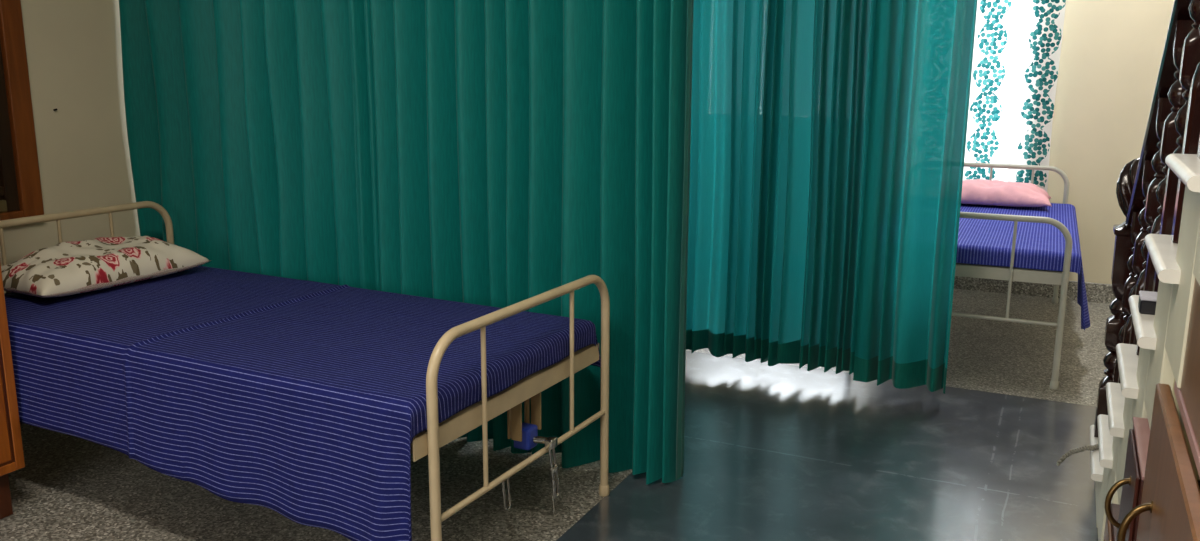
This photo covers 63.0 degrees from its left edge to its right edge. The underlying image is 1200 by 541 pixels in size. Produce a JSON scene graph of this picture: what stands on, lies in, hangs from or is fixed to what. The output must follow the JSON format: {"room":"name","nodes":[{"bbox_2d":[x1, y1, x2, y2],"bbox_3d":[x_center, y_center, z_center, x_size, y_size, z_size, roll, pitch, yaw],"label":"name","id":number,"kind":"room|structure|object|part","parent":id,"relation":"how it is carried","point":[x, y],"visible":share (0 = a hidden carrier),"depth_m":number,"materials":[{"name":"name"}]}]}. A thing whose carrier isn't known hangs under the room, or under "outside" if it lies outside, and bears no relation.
{"room":"hospital room","nodes":[
{"label":"hospital room","id":0,"kind":"room"},
{"bbox_2d":[0,0,139,292],"bbox_3d":[-2.204,-0.881,3.764,0.200,2.900,7.860,6,13,25],"label":"wall","id":1,"kind":"structure","parent":0,"point":[74,50],"depth_m":3.88,"materials":[{"name":"beige paint"}]},
{"bbox_2d":[0,0,43,219],"bbox_3d":[-2.413,-0.704,3.062,0.050,1.263,1.275,6,13,25],"label":"window","id":2,"kind":"structure","parent":1,"relation":"in","point":[20,183],"depth_m":3.61,"materials":[{"name":"brown wood"}]},
{"bbox_2d":[0,42,19,211],"bbox_3d":[-2.421,-0.695,3.068,0.032,1.163,1.111,6,13,25],"label":"shutter","id":3,"kind":"object","parent":2,"relation":"attached to","point":[9,120],"depth_m":3.60,"materials":[{"name":"brown wood"}]},
{"bbox_2d":[0,289,1112,540],"bbox_3d":[0.045,0.832,3.014,5.210,0.120,8.260,6,13,25],"label":"floor","id":4,"kind":"structure","parent":0,"point":[779,452],"depth_m":3.37,"materials":[{"name":"grey tile"}]},
{"bbox_2d":[0,263,24,519],"bbox_3d":[-2.269,-0.110,2.636,0.740,1.850,0.832,6,13,25],"label":"cabinet","id":5,"kind":"object","parent":4,"relation":"on","point":[11,446],"visible":1,"depth_m":2.94,"materials":[{"name":"orange wood"}]},
{"bbox_3d":[-1.843,0.681,3.007,0.045,0.155,0.045,6,13,25],"label":"leg","id":6,"kind":"part","parent":5,"relation":"part of","materials":[{"name":"brown wood"}]},
{"bbox_3d":[-1.850,-0.190,2.651,0.005,1.639,0.358,6,13,25],"label":"moulding","id":7,"kind":"part","parent":5,"relation":"part of","materials":[{"name":"brown wood"}]},
{"bbox_2d":[0,201,609,540],"bbox_3d":[-1.069,0.304,3.159,2.033,0.841,0.960,6,13,27],"label":"hospital bed","id":8,"kind":"object","parent":4,"relation":"on","point":[525,436],"visible":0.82,"depth_m":2.76,"materials":[{"name":"beige metal"}]},
{"bbox_3d":[-1.945,0.195,3.628,0.027,0.829,0.914,6,13,27],"label":"head frame","id":9,"kind":"part","parent":8,"relation":"part of","materials":[{"name":"beige metal"}]},
{"bbox_2d":[4,266,600,540],"bbox_3d":[-1.073,0.324,3.134,1.929,0.410,0.997,6,13,27],"label":"sheet","id":10,"kind":"object","parent":8,"relation":"on","point":[304,401],"visible":0.92,"depth_m":2.68,"materials":[{"name":"blue fabric"}]},
{"bbox_2d":[1,236,210,297],"bbox_3d":[-1.779,-0.033,3.475,0.370,0.153,0.665,6,13,27],"label":"pillow","id":11,"kind":"object","parent":10,"relation":"on","point":[72,267],"visible":0.99,"depth_m":3.34,"materials":[{"name":"fabric"}]},
{"bbox_3d":[-0.191,0.437,2.737,0.027,0.739,0.914,6,13,27],"label":"foot frame","id":12,"kind":"part","parent":8,"relation":"part of","materials":[{"name":"beige metal"}]},
{"bbox_3d":[-0.191,0.529,2.757,0.017,0.018,0.862,6,13,27],"label":"rail","id":13,"kind":"part","parent":8,"relation":"part of","materials":[{"name":"beige metal"}]},
{"bbox_3d":[-0.155,0.588,2.837,0.068,0.229,0.044,5,13,22],"label":"crank handle","id":14,"kind":"part","parent":8,"relation":"part of","materials":[{"name":"silver metal"}]},
{"bbox_2d":[951,162,1071,389],"bbox_3d":[1.935,-0.085,5.179,0.960,0.814,1.800,6,13,24],"label":"hospital bed","id":15,"kind":"object","parent":4,"relation":"on","point":[1056,278],"visible":0.46,"depth_m":4.27,"materials":[{"name":"grey metal"}]},
{"bbox_3d":[1.584,0.196,4.410,0.862,0.018,0.017,6,13,24],"label":"rail","id":16,"kind":"part","parent":15,"relation":"part of","materials":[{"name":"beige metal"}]},
{"bbox_3d":[1.585,0.103,4.391,0.914,0.739,0.027,6,13,24],"label":"foot frame","id":17,"kind":"part","parent":15,"relation":"part of","materials":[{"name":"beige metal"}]},
{"bbox_3d":[2.319,-0.251,5.957,0.914,0.802,0.027,6,13,24],"label":"head frame","id":18,"kind":"part","parent":15,"relation":"part of","materials":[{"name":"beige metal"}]},
{"bbox_2d":[1103,503,1119,540],"bbox_3d":[1.299,0.765,2.094,0.484,0.400,0.225,6,13,25],"label":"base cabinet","id":19,"kind":"object","parent":4,"relation":"on","point":[1110,532],"visible":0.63,"depth_m":2.16,"materials":[{"name":"brown wood"}]},
{"bbox_3d":[1.113,0.741,2.180,0.006,0.370,0.195,6,13,25],"label":"door","id":20,"kind":"part","parent":19,"relation":"part of","materials":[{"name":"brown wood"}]},
{"bbox_2d":[1105,417,1149,540],"bbox_3d":[1.147,0.678,1.754,0.486,0.708,0.319,6,13,25],"label":"base cabinet","id":21,"kind":"object","parent":4,"relation":"on","point":[1132,482],"visible":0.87,"depth_m":1.77,"materials":[{"name":"brown wood"}]},
{"bbox_3d":[0.937,0.421,1.775,0.045,0.107,0.018,3,12,13],"label":"handle","id":22,"kind":"part","parent":21,"relation":"part of","materials":[{"name":"gold metal"}]},
{"bbox_3d":[0.968,0.652,1.845,0.006,0.660,0.260,6,13,25],"label":"door","id":23,"kind":"part","parent":21,"relation":"part of","materials":[{"name":"brown wood"}]},
{"bbox_2d":[1090,154,1199,540],"bbox_3d":[1.499,0.082,1.625,1.055,1.933,3.071,6,13,25],"label":"staircase","id":24,"kind":"structure","parent":4,"relation":"on","point":[1161,337],"depth_m":1.82,"materials":[{"name":"white wood"}]},
{"bbox_2d":[1056,444,1098,465],"bbox_3d":[1.546,0.597,3.169,0.120,0.096,0.059,9,15,36],"label":"cord","id":25,"kind":"object","parent":24,"relation":"on","point":[1096,446],"visible":0.98,"depth_m":3.16,"materials":[{"name":"grey plastic"}]},
{"bbox_2d":[1094,0,1199,436],"bbox_3d":[1.185,-0.445,1.918,0.120,2.489,2.575,6,13,24],"label":"stair railing","id":26,"kind":"object","parent":24,"relation":"on","point":[1150,196],"visible":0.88,"depth_m":2.44,"materials":[{"name":"brown wood"}]},
{"bbox_3d":[1.694,0.189,3.189,0.104,0.733,0.104,6,13,25],"label":"newel post","id":27,"kind":"part","parent":26,"relation":"part of","materials":[{"name":"brown wood"}]},
{"bbox_3d":[1.161,-0.776,1.803,0.076,1.796,2.470,6,13,25],"label":"handrail","id":28,"kind":"part","parent":26,"relation":"part of","materials":[{"name":"brown wood"}]},
{"bbox_2d":[1138,290,1157,314],"bbox_3d":[1.141,0.068,2.020,0.054,0.037,0.062,6,13,25],"label":"box","id":29,"kind":"object","parent":24,"relation":"on","point":[1147,301],"visible":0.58,"depth_m":2.00,"materials":[{"name":"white plastic"}]},
{"bbox_3d":[1.141,0.054,2.017,0.054,0.008,0.062,6,13,25],"label":"lid","id":30,"kind":"part","parent":29,"relation":"part of","materials":[{"name":"grey plastic"}]},
{"bbox_3d":[0.967,0.233,1.605,0.039,0.160,0.192,6,13,25],"label":"stair panel","id":31,"kind":"part","parent":24,"relation":"part of","materials":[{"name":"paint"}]},
{"bbox_2d":[1117,278,1199,540],"bbox_3d":[0.872,0.607,1.028,0.583,1.140,1.250,6,13,25],"label":"base cabinet","id":32,"kind":"object","parent":4,"relation":"on","point":[1169,509],"visible":0.91,"depth_m":1.36,"materials":[{"name":"brown wood"}]},
{"bbox_3d":[0.806,0.401,1.478,0.049,0.119,0.019,3,12,13],"label":"handle","id":33,"kind":"part","parent":32,"relation":"part of","materials":[{"name":"gold metal"}]},
{"bbox_3d":[0.773,0.655,1.397,0.020,0.855,0.606,6,13,25],"label":"door","id":34,"kind":"part","parent":32,"relation":"part of","materials":[{"name":"brown wood"}]},
{"bbox_3d":[0.650,0.283,1.014,0.012,0.018,1.150,6,13,25],"label":"panel","id":35,"kind":"part","parent":32,"relation":"part of","materials":[{"name":"brown wood"}]},
{"bbox_3d":[0.675,0.146,1.030,0.014,0.240,1.250,6,13,25],"label":"panel","id":36,"kind":"part","parent":32,"relation":"part of","materials":[{"name":"brown wood"}]},
{"bbox_2d":[1047,0,1173,283],"bbox_3d":[1.798,-1.378,6.264,5.210,2.900,0.200,6,13,25],"label":"wall","id":37,"kind":"structure","parent":0,"point":[1111,53],"depth_m":5.70,"materials":[{"name":"beige paint"}]},
{"bbox_2d":[954,276,1115,303],"bbox_3d":[1.742,0.005,6.453,4.810,0.115,0.016,6,13,25],"label":"baseboard","id":38,"kind":"structure","parent":37,"relation":"attached to","point":[1095,292],"depth_m":6.02,"materials":[{"name":"grey stone"}]},
{"bbox_3d":[1.586,-2.270,6.017,2.550,0.022,0.096,6,13,25],"label":"curtain rod","id":39,"kind":"object","parent":37,"relation":"attached to","visible":0},
{"bbox_2d":[963,0,1023,181],"bbox_3d":[2.164,-1.308,5.889,0.652,1.800,0.046,6,13,25],"label":"window curtain","id":40,"kind":"object","parent":39,"relation":"hanging from","point":[998,22],"visible":0.32,"depth_m":5.85,"materials":[{"name":"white fabric"}]},
{"bbox_2d":[1008,0,1065,191],"bbox_3d":[2.559,-1.267,5.705,0.232,1.800,0.039,6,13,25],"label":"window curtain","id":41,"kind":"object","parent":39,"relation":"hanging from","point":[1043,20],"visible":0.87,"depth_m":5.75,"materials":[{"name":"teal fabric"}]},
{"bbox_3d":[0.063,-2.125,2.397,5.210,0.120,8.260,6,13,25],"label":"ceiling","id":42,"kind":"structure","parent":0,"visible":0},
{"bbox_3d":[-0.779,-1.949,3.243,2.610,0.580,0.032,6,13,25],"label":"track","id":43,"kind":"object","parent":42,"relation":"hanging from","visible":0},
{"bbox_2d":[119,0,359,287],"bbox_3d":[-1.384,-0.610,3.861,1.233,2.300,0.191,6,13,25],"label":"curtain","id":44,"kind":"object","parent":43,"relation":"hanging from","point":[240,114],"visible":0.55,"depth_m":3.82,"materials":[{"name":"teal fabric"}]},
{"bbox_2d":[348,0,693,484],"bbox_3d":[-0.295,-0.484,3.334,1.282,2.319,0.190,6,13,25],"label":"curtain","id":45,"kind":"object","parent":43,"relation":"hanging from","point":[508,152],"visible":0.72,"depth_m":3.28,"materials":[{"name":"teal fabric"}]},
{"bbox_3d":[0.580,-2.080,3.914,2.150,0.580,0.032,6,13,25],"label":"track","id":46,"kind":"object","parent":42,"relation":"hanging from","visible":0},
{"bbox_2d":[686,0,875,374],"bbox_3d":[0.661,-0.697,4.220,1.112,2.252,0.171,6,13,25],"label":"curtain","id":47,"kind":"object","parent":46,"relation":"hanging from","point":[781,96],"visible":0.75,"depth_m":4.20,"materials":[{"name":"teal fabric"}]},
{"bbox_2d":[853,0,977,393],"bbox_3d":[1.264,-0.621,3.885,0.377,2.257,0.133,6,13,25],"label":"curtain","id":48,"kind":"object","parent":46,"relation":"hanging from","point":[923,50],"visible":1,"depth_m":3.93,"materials":[{"name":"teal fabric"}]},
{"bbox_3d":[1.985,-0.220,5.121,0.904,0.070,1.679,6,13,24],"label":"mattress","id":49,"kind":"object","parent":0,"visible":0},
{"bbox_2d":[956,203,1089,329],"bbox_3d":[2.003,-0.075,5.129,1.024,0.392,1.712,6,13,24],"label":"sheet","id":50,"kind":"object","parent":49,"relation":"on","point":[1040,246],"visible":0.44,"depth_m":4.50,"materials":[{"name":"blue fabric"}]},
{"bbox_2d":[961,179,1051,206],"bbox_3d":[2.235,-0.456,5.651,0.680,0.141,0.360,6,13,23],"label":"pillow","id":51,"kind":"object","parent":50,"relation":"on","point":[974,191],"visible":0.67,"depth_m":5.50,"materials":[{"name":"pink fabric"}]}
]}

